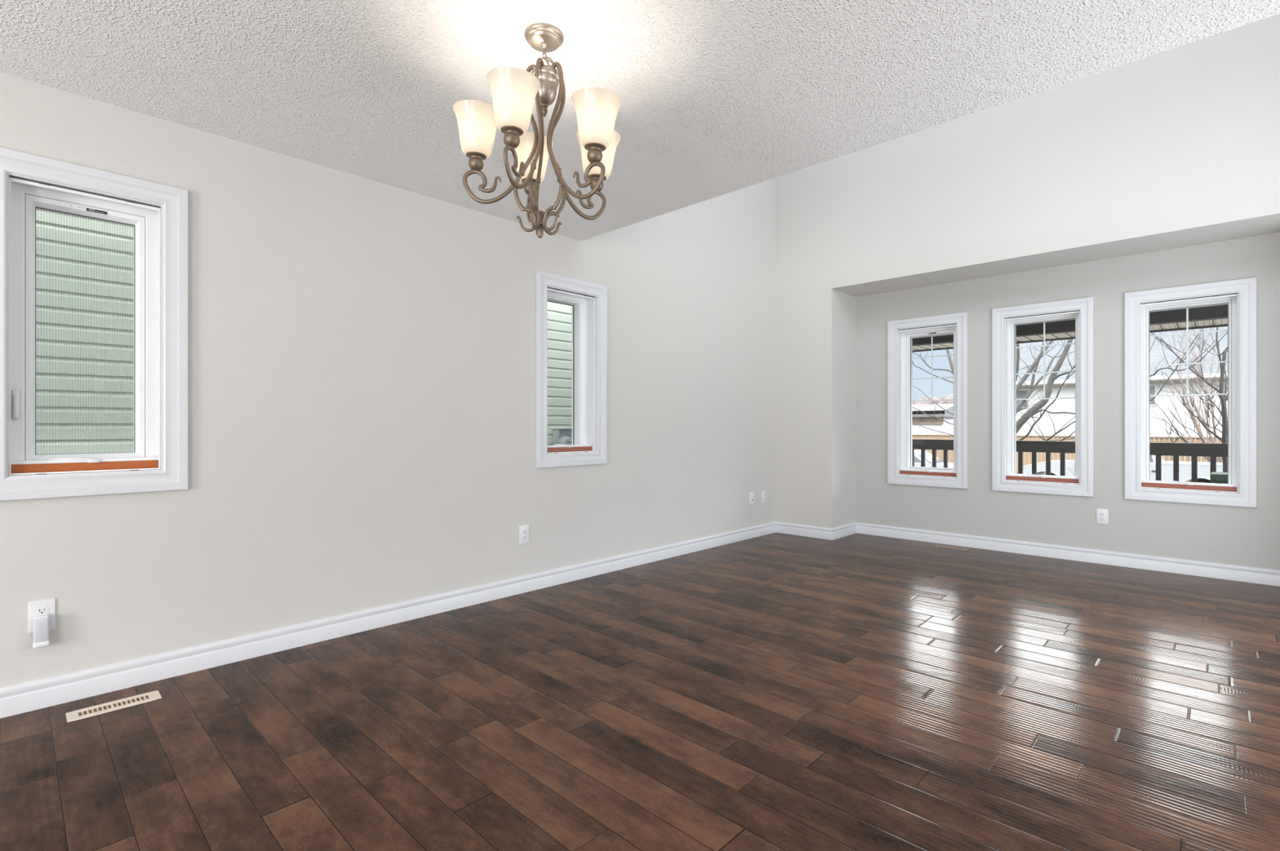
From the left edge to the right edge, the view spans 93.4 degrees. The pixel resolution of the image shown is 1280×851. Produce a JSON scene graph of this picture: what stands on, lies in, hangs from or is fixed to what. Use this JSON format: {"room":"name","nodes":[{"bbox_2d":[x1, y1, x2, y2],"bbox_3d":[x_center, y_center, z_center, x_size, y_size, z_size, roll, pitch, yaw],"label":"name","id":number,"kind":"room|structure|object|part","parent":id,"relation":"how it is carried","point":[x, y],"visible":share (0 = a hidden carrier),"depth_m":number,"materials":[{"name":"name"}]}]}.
{"room":"empty living room","nodes":[
{"label":"empty living room","id":0,"kind":"room"},
{"bbox_2d":[0,71,775,688],"bbox_3d":[-1.849,-1.550,3.021,0.200,5.300,9.204,0,0,44],"label":"wall","id":1,"kind":"structure","parent":0,"point":[362,351],"depth_m":3.27,"materials":[{"name":"paint"}]},
{"bbox_2d":[27,598,55,633],"bbox_3d":[-2.339,0.741,2.360,0.011,0.120,0.076,0,0,44],"label":"wall outlet","id":2,"kind":"object","parent":1,"relation":"attached to","point":[43,607],"visible":0.76,"depth_m":2.36,"materials":[{"name":"white plastic"}]},
{"bbox_2d":[32,614,49,648],"bbox_3d":[-2.324,0.796,2.342,0.041,0.118,0.047,0,0,44],"label":"night light","id":3,"kind":"object","parent":2,"relation":"attached to","point":[41,623],"visible":1,"depth_m":2.33,"materials":[{"name":"grey plastic"}]},
{"bbox_2d":[35,607,48,615],"bbox_3d":[-2.337,0.722,2.358,0.004,0.028,0.034,0,0,44],"label":"receptacle","id":4,"kind":"object","parent":2,"relation":"attached to","point":[39,611],"depth_m":2.36,"materials":[{"name":"white plastic"}]},
{"bbox_2d":[0,146,188,501],"bbox_3d":[-2.306,-0.385,2.522,0.212,1.333,0.644,0,0,44],"label":"window","id":5,"kind":"structure","parent":1,"relation":"in","point":[157,213],"depth_m":2.52,"materials":[{"name":"white paint"}]},
{"bbox_3d":[-2.440,-0.079,2.358,0.016,0.092,0.013,0,0,44],"label":"lock lever","id":6,"kind":"part","parent":5,"relation":"part of","materials":[{"name":"white plastic"}]},
{"bbox_3d":[-2.450,-0.085,2.368,0.016,0.120,0.025,0,0,44],"label":"lock plate","id":7,"kind":"part","parent":5,"relation":"part of","materials":[{"name":"white plastic"}]},
{"bbox_3d":[-2.308,0.139,2.470,0.027,0.026,0.145,0,0,45],"label":"crank handle","id":8,"kind":"part","parent":5,"relation":"part of","materials":[{"name":"white plastic"}]},
{"bbox_3d":[-2.343,-0.385,2.558,0.097,1.156,0.467,0,0,44],"label":"frame","id":9,"kind":"part","parent":5,"relation":"part of","materials":[{"name":"white plastic"}]},
{"bbox_3d":[-2.257,-0.384,2.475,0.010,1.142,0.457,0,0,44],"label":"screen frame","id":10,"kind":"part","parent":5,"relation":"part of","materials":[{"name":"white plastic"}]},
{"bbox_3d":[-2.341,-0.388,2.557,0.081,1.073,0.371,0,0,44],"label":"sash","id":11,"kind":"part","parent":5,"relation":"part of","materials":[{"name":"white plastic"}]},
{"bbox_3d":[-2.293,-0.908,2.548,0.002,0.012,0.065,0,0,44],"label":"label plate","id":12,"kind":"part","parent":5,"relation":"part of","materials":[{"name":"silver metal"}]},
{"bbox_2d":[519,524,528,544],"bbox_3d":[-0.768,0.718,4.000,0.011,0.120,0.076,0,0,44],"label":"wall outlet","id":13,"kind":"object","parent":1,"relation":"attached to","point":[523,530],"visible":1,"depth_m":3.99,"materials":[{"name":"white plastic"}]},
{"bbox_2d":[535,270,607,468],"bbox_3d":[-0.542,-0.385,4.362,0.212,1.333,0.641,0,0,44],"label":"window","id":14,"kind":"structure","parent":1,"relation":"in","point":[588,301],"depth_m":4.47,"materials":[{"name":"white paint"}]},
{"bbox_3d":[-0.544,0.139,4.310,0.027,0.026,0.145,0,0,45],"label":"crank handle","id":15,"kind":"part","parent":14,"relation":"part of","materials":[{"name":"white plastic"}]},
{"bbox_3d":[-0.586,-0.385,4.389,0.081,1.068,0.326,0,0,44],"label":"sash","id":16,"kind":"part","parent":14,"relation":"part of","materials":[{"name":"white plastic"}]},
{"bbox_3d":[-0.580,-0.385,4.398,0.097,1.156,0.464,0,0,44],"label":"frame","id":17,"kind":"part","parent":14,"relation":"part of","materials":[{"name":"white plastic"}]},
{"bbox_3d":[-0.494,-0.384,4.315,0.010,1.142,0.454,0,0,44],"label":"screen frame","id":18,"kind":"part","parent":14,"relation":"part of","materials":[{"name":"white plastic"}]},
{"bbox_2d":[0,521,1279,719],"bbox_3d":[0.094,1.045,1.673,4.470,0.110,9.546,0,0,44],"label":"baseboard","id":19,"kind":"structure","parent":1,"relation":"attached to","point":[23,698],"depth_m":3.65,"materials":[{"name":"white paint"}]},
{"bbox_2d":[749,492,754,505],"bbox_3d":[1.106,0.713,5.955,0.012,0.120,0.076,0,0,44],"label":"cable jack plate","id":20,"kind":"object","parent":1,"relation":"attached to","point":[751,495],"visible":1,"depth_m":5.95,"materials":[{"name":"white plastic"}]},
{"bbox_2d":[761,490,765,503],"bbox_3d":[1.254,0.715,6.110,0.011,0.120,0.076,0,0,44],"label":"wall outlet","id":21,"kind":"object","parent":1,"relation":"attached to","point":[763,493],"visible":1,"depth_m":6.10,"materials":[{"name":"white plastic"}]},
{"bbox_2d":[0,533,1279,850],"bbox_3d":[0.094,1.175,1.673,4.870,0.150,9.946,0,0,44],"label":"floor","id":22,"kind":"structure","parent":0,"point":[774,691],"depth_m":2.19,"materials":[{"name":"brown wood"}]},
{"bbox_2d":[65,690,161,722],"bbox_3d":[-2.062,1.097,2.370,0.100,0.005,0.278,0,0,44],"label":"floor vent","id":23,"kind":"object","parent":22,"relation":"in","point":[109,707],"visible":1,"depth_m":2.36,"materials":[{"name":"beige metal"}]},
{"bbox_2d":[933,545,968,551],"bbox_3d":[2.812,1.097,5.452,0.278,0.005,0.100,0,0,44],"label":"floor vent","id":24,"kind":"object","parent":22,"relation":"in","point":[936,546],"visible":1,"depth_m":5.44,"materials":[{"name":"beige metal"}]},
{"bbox_2d":[0,0,1279,240],"bbox_3d":[-1.011,-1.480,0.520,4.470,0.280,6.352,0,0,44],"label":"ceiling","id":25,"kind":"structure","parent":0,"point":[718,97],"depth_m":2.24,"materials":[{"name":"white paint"}]},
{"bbox_2d":[453,22,622,238],"bbox_3d":[-0.316,-0.999,2.093,0.592,0.683,0.590,0,0,44],"label":"chandelier","id":26,"kind":"object","parent":25,"relation":"hanging from","point":[514,91],"visible":1,"depth_m":2.03,"materials":[{"name":"silver metal"}]},
{"bbox_3d":[-0.559,-1.012,2.079,0.164,0.156,0.164,0,0,44],"label":"lamp shade","id":27,"kind":"part","parent":26,"relation":"part of","materials":[{"name":"white glass"}]},
{"bbox_3d":[-0.391,-0.996,1.869,0.164,0.156,0.164,0,0,44],"label":"lamp shade","id":28,"kind":"part","parent":26,"relation":"part of","materials":[{"name":"white glass"}]},
{"bbox_3d":[-0.380,-1.062,2.087,0.073,0.371,0.026,0,0,1],"label":"arm","id":29,"kind":"part","parent":26,"relation":"part of","materials":[{"name":"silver metal"}]},
{"bbox_3d":[-0.412,-1.015,2.303,0.164,0.156,0.164,0,0,44],"label":"lamp shade","id":30,"kind":"part","parent":26,"relation":"part of","materials":[{"name":"white glass"}]},
{"bbox_3d":[-0.344,-1.059,2.043,0.031,0.372,0.067,0,0,21],"label":"arm","id":31,"kind":"part","parent":26,"relation":"part of","materials":[{"name":"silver metal"}]},
{"bbox_3d":[-0.348,-1.063,2.136,0.020,0.370,0.076,0,0,-23],"label":"arm","id":32,"kind":"part","parent":26,"relation":"part of","materials":[{"name":"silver metal"}]},
{"bbox_3d":[-0.290,-1.057,2.063,0.074,0.372,0.016,0,0,33],"label":"arm","id":33,"kind":"part","parent":26,"relation":"part of","materials":[{"name":"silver metal"}]},
{"bbox_3d":[-0.293,-1.060,2.120,0.033,0.372,0.063,0,0,44],"label":"arm","id":34,"kind":"part","parent":26,"relation":"part of","materials":[{"name":"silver metal"}]},
{"bbox_3d":[-0.140,-0.989,1.965,0.164,0.156,0.164,0,0,44],"label":"lamp shade","id":35,"kind":"part","parent":26,"relation":"part of","materials":[{"name":"white glass"}]},
{"bbox_3d":[-0.153,-1.001,2.233,0.164,0.156,0.164,0,0,44],"label":"lamp shade","id":36,"kind":"part","parent":26,"relation":"part of","materials":[{"name":"white glass"}]},
{"bbox_2d":[775,13,1279,528],"bbox_3d":[3.208,-1.550,4.924,4.870,5.300,0.542,0,0,44],"label":"wall","id":37,"kind":"structure","parent":0,"point":[1178,147],"depth_m":4.83,"materials":[{"name":"paint"}]},
{"bbox_2d":[855,232,1279,570],"bbox_3d":[3.465,-0.275,5.192,4.870,2.750,0.200,0,0,44],"label":"wall","id":38,"kind":"structure","parent":0,"point":[1244,536],"depth_m":4.87,"materials":[{"name":"paint"}]},
{"bbox_2d":[887,311,967,488],"bbox_3d":[2.789,-0.237,5.818,0.719,1.613,0.212,0,0,44],"label":"window","id":39,"kind":"structure","parent":38,"relation":"in","point":[900,333],"depth_m":5.89,"materials":[{"name":"white paint"}]},
{"bbox_3d":[2.743,-0.235,5.769,0.532,1.422,0.010,0,0,44],"label":"screen frame","id":40,"kind":"part","parent":39,"relation":"part of","materials":[{"name":"white plastic"}]},
{"bbox_3d":[2.825,-0.237,5.855,0.542,1.436,0.097,0,0,44],"label":"frame","id":41,"kind":"part","parent":39,"relation":"part of","materials":[{"name":"white plastic"}]},
{"bbox_3d":[2.827,-0.237,5.851,0.444,1.348,0.081,0,0,44],"label":"sash","id":42,"kind":"part","parent":39,"relation":"part of","materials":[{"name":"white plastic"}]},
{"bbox_2d":[911,336,953,401],"bbox_3d":[2.831,-0.560,5.849,0.397,0.630,0.008,0,0,44],"label":"grille","id":43,"kind":"object","parent":39,"relation":"attached to","point":[913,337],"depth_m":5.85,"materials":[{"name":"white plastic"}]},
{"bbox_2d":[991,297,1093,497],"bbox_3d":[3.456,-0.237,5.178,0.723,1.613,0.212,0,0,44],"label":"window","id":44,"kind":"structure","parent":38,"relation":"in","point":[1005,321],"depth_m":5.16,"materials":[{"name":"white paint"}]},
{"bbox_3d":[3.405,0.427,5.180,0.145,0.026,0.027,0,0,45],"label":"crank handle","id":45,"kind":"part","parent":44,"relation":"part of","materials":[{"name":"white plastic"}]},
{"bbox_3d":[3.410,-0.235,5.130,0.536,1.422,0.010,0,0,44],"label":"screen frame","id":46,"kind":"part","parent":44,"relation":"part of","materials":[{"name":"white plastic"}]},
{"bbox_3d":[3.492,-0.237,5.216,0.546,1.436,0.097,0,0,44],"label":"frame","id":47,"kind":"part","parent":44,"relation":"part of","materials":[{"name":"white plastic"}]},
{"bbox_3d":[3.492,-0.239,5.213,0.472,1.362,0.081,0,0,44],"label":"sash","id":48,"kind":"part","parent":44,"relation":"part of","materials":[{"name":"white plastic"}]},
{"bbox_2d":[1014,322,1075,399],"bbox_3d":[3.492,-0.568,5.210,0.442,0.670,0.008,0,0,44],"label":"grille","id":49,"kind":"object","parent":44,"relation":"attached to","point":[1024,323],"depth_m":5.21,"materials":[{"name":"white plastic"}]},
{"bbox_2d":[912,304,1227,352],"bbox_3d":[4.505,-1.252,5.894,7.400,0.495,2.254,0,0,44],"label":"porch roof","id":50,"kind":"structure","parent":38,"relation":"attached to","point":[1210,317],"depth_m":6.45,"materials":[{"name":"dark brown painted metal"},{"name":"beige vinyl soffit"}]},
{"bbox_2d":[1096,508,1108,524],"bbox_3d":[3.698,0.722,4.826,0.076,0.120,0.011,0,0,44],"label":"wall outlet","id":51,"kind":"object","parent":38,"relation":"attached to","point":[1102,515],"visible":1,"depth_m":4.82,"materials":[{"name":"white plastic"}]},
{"bbox_2d":[1124,277,1257,507],"bbox_3d":[4.121,-0.237,4.542,0.724,1.613,0.212,0,0,44],"label":"window","id":52,"kind":"structure","parent":38,"relation":"in","point":[1240,295],"depth_m":4.46,"materials":[{"name":"white paint"}]},
{"bbox_3d":[4.070,0.427,4.543,0.145,0.026,0.027,0,0,45],"label":"crank handle","id":53,"kind":"part","parent":52,"relation":"part of","materials":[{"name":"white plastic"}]},
{"bbox_3d":[4.155,-0.238,4.579,0.475,1.364,0.081,0,0,44],"label":"sash","id":54,"kind":"part","parent":52,"relation":"part of","materials":[{"name":"white plastic"}]},
{"bbox_2d":[1149,307,1227,396],"bbox_3d":[4.152,-0.566,4.577,0.442,0.670,0.008,0,0,44],"label":"grille","id":55,"kind":"object","parent":52,"relation":"attached to","point":[1187,333],"depth_m":4.57,"materials":[{"name":"white plastic"}]},
{"bbox_3d":[4.074,-0.235,4.493,0.537,1.422,0.010,0,0,44],"label":"screen frame","id":56,"kind":"part","parent":52,"relation":"part of","materials":[{"name":"white plastic"}]},
{"bbox_3d":[4.157,-0.237,4.579,0.547,1.436,0.097,0,0,44],"label":"frame","id":57,"kind":"part","parent":52,"relation":"part of","materials":[{"name":"white plastic"}]},
{"label":"outside","id":58,"kind":"structure","parent":0,"visible":0},
{"bbox_3d":[31.516,2.280,37.699,120.000,0.360,81.950,0,0,44],"label":"ground","id":59,"kind":"structure","parent":58,"visible":0},
{"bbox_2d":[912,380,924,426],"bbox_3d":[15.071,-0.632,35.489,4.645,5.994,3.147,0,0,-22],"label":"bare tree","id":60,"kind":"object","parent":59,"relation":"on","point":[922,380],"visible":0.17,"depth_m":35.39,"materials":[{"name":"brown plant"}]},
{"bbox_2d":[912,404,953,455],"bbox_3d":[20.677,0.375,45.972,6.500,4.050,6.000,0,0,44],"label":"house","id":61,"kind":"structure","parent":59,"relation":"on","point":[940,411],"depth_m":42.76,"materials":[{"name":"white"}]},
{"bbox_3d":[19.108,1.125,43.973,3.800,2.350,0.060,0,0,44],"label":"garage door","id":62,"kind":"part","parent":61,"relation":"part of","materials":[{"name":"white metal"}]},
{"bbox_2d":[912,394,953,404],"bbox_3d":[33.441,-0.569,64.836,57.384,5.939,10.158,0,0,44],"label":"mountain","id":63,"kind":"structure","parent":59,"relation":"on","point":[950,397],"depth_m":62.76,"materials":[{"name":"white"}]},
{"bbox_2d":[915,395,953,457],"bbox_3d":[15.235,0.043,30.369,2.674,4.638,2.338,0,0,35],"label":"bare tree","id":64,"kind":"object","parent":59,"relation":"on","point":[944,396],"visible":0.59,"depth_m":30.29,"materials":[{"name":"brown plant"}]},
{"bbox_2d":[912,434,1222,482],"bbox_3d":[16.834,1.350,25.411,22.000,1.920,0.110,0,0,44],"label":"fence","id":65,"kind":"object","parent":59,"relation":"on","point":[1041,456],"visible":0.06,"depth_m":25.23,"materials":[{"name":"beige wood"}]},
{"bbox_3d":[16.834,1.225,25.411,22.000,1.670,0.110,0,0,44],"label":"cap rail","id":66,"kind":"part","parent":65,"relation":"part of","materials":[{"name":"orange wood"}]},
{"bbox_2d":[912,329,1227,441],"bbox_3d":[6.869,-1.767,10.583,4.244,8.062,4.176,0,0,31],"label":"bare tree","id":67,"kind":"object","parent":59,"relation":"on","point":[1035,409],"visible":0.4,"depth_m":10.18,"materials":[{"name":"grey plant"}]},
{"bbox_2d":[1016,326,1227,464],"bbox_3d":[28.089,-2.250,29.786,19.200,9.300,11.320,0,0,44],"label":"house","id":68,"kind":"structure","parent":59,"relation":"on","point":[1044,424],"depth_m":27.70,"materials":[{"name":"white"}]},
{"bbox_3d":[19.471,-1.420,31.126,0.900,0.840,0.030,0,0,44],"label":"pane","id":69,"kind":"part","parent":68,"relation":"part of","materials":[{"name":"clear glass"}]},
{"bbox_3d":[23.045,-1.420,27.701,0.900,0.840,0.030,0,0,44],"label":"pane","id":70,"kind":"part","parent":68,"relation":"part of","materials":[{"name":"clear glass"}]},
{"bbox_2d":[1150,327,1227,472],"bbox_3d":[6.936,-0.091,7.069,1.201,4.584,1.955,0,0,-21],"label":"bare tree","id":71,"kind":"object","parent":59,"relation":"on","point":[1224,398],"visible":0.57,"depth_m":7.17,"materials":[{"name":"brown plant"}]},
{"bbox_3d":[4.350,1.760,5.732,7.000,1.080,1.804,0,0,44],"label":"floor","id":72,"kind":"structure","parent":59,"relation":"on","visible":0},
{"bbox_2d":[912,439,1227,483],"bbox_3d":[4.870,0.660,6.275,7.000,1.120,0.100,0,0,44],"label":"porch railing","id":73,"kind":"object","parent":72,"relation":"on","point":[1213,451],"visible":0.2,"depth_m":6.53,"materials":[{"name":"black wood"}]},
{"bbox_3d":[4.870,0.225,6.275,7.000,0.126,0.050,0,0,44],"label":"rail","id":74,"kind":"part","parent":73,"relation":"part of","materials":[{"name":"black wood"}]},
{"bbox_2d":[1210,471,1227,484],"bbox_3d":[5.259,0.817,5.210,0.479,0.806,0.334,0,0,44],"label":"storage bin","id":75,"kind":"object","parent":72,"relation":"on","point":[1215,477],"visible":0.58,"depth_m":5.22,"materials":[{"name":"green plastic"}]},
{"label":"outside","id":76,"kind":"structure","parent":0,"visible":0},
{"bbox_3d":[-2.648,1.925,3.922,2.200,0.050,18.000,0,0,44],"label":"ground","id":77,"kind":"structure","parent":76,"visible":0},
{"bbox_2d":[35,209,571,454],"bbox_3d":[-2.816,-1.546,5.468,0.216,6.893,16.000,0,0,44],"label":"wall","id":78,"kind":"structure","parent":77,"relation":"on","point":[85,268],"depth_m":4.22,"materials":[{"name":"green"}]},
{"bbox_2d":[552,428,571,445],"bbox_3d":[-0.897,0.247,7.154,0.224,0.445,0.220,0,0,44],"label":"utility meter","id":79,"kind":"object","parent":78,"relation":"attached to","point":[560,436],"visible":0.46,"depth_m":7.11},
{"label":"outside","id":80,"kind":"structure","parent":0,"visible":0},
{"bbox_3d":[14.099,2.476,19.521,120.000,0.048,9.300,0,0,44],"label":"street","id":81,"kind":"object","parent":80,"visible":0},
{"bbox_2d":[914,449,953,468],"bbox_3d":[10.767,1.702,23.892,4.600,1.500,1.770,0,0,44],"label":"car","id":82,"kind":"object","parent":81,"relation":"on","point":[940,464],"visible":0.02,"depth_m":22.99,"materials":[{"name":"paint"}]},
{"bbox_3d":[10.329,1.187,23.247,1.140,0.370,0.126,0,0,44],"label":"glass","id":83,"kind":"part","parent":82,"relation":"part of","materials":[{"name":"clear glass"}]},
{"bbox_2d":[1022,455,1222,483],"bbox_3d":[15.659,1.522,19.357,5.540,1.860,2.120,0,0,44],"label":"pickup truck","id":84,"kind":"object","parent":81,"relation":"on","point":[1184,468],"visible":0.15,"depth_m":18.28,"materials":[{"name":"white paint"}]},
{"bbox_3d":[13.551,1.737,20.178,1.064,0.534,0.038,0,0,44],"label":"arch moulding","id":85,"kind":"part","parent":84,"relation":"part of","materials":[{"name":"white paint"}]},
{"bbox_2d":[1066,466,1075,475],"bbox_3d":[14.078,1.462,19.679,0.250,0.260,0.022,0,0,44],"label":"vent","id":86,"kind":"object","parent":84,"relation":"attached to","point":[1070,470],"depth_m":19.68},
{"bbox_3d":[16.295,1.737,17.549,1.064,0.534,0.038,0,0,44],"label":"arch moulding","id":87,"kind":"part","parent":84,"relation":"part of","materials":[{"name":"white paint"}]}
]}

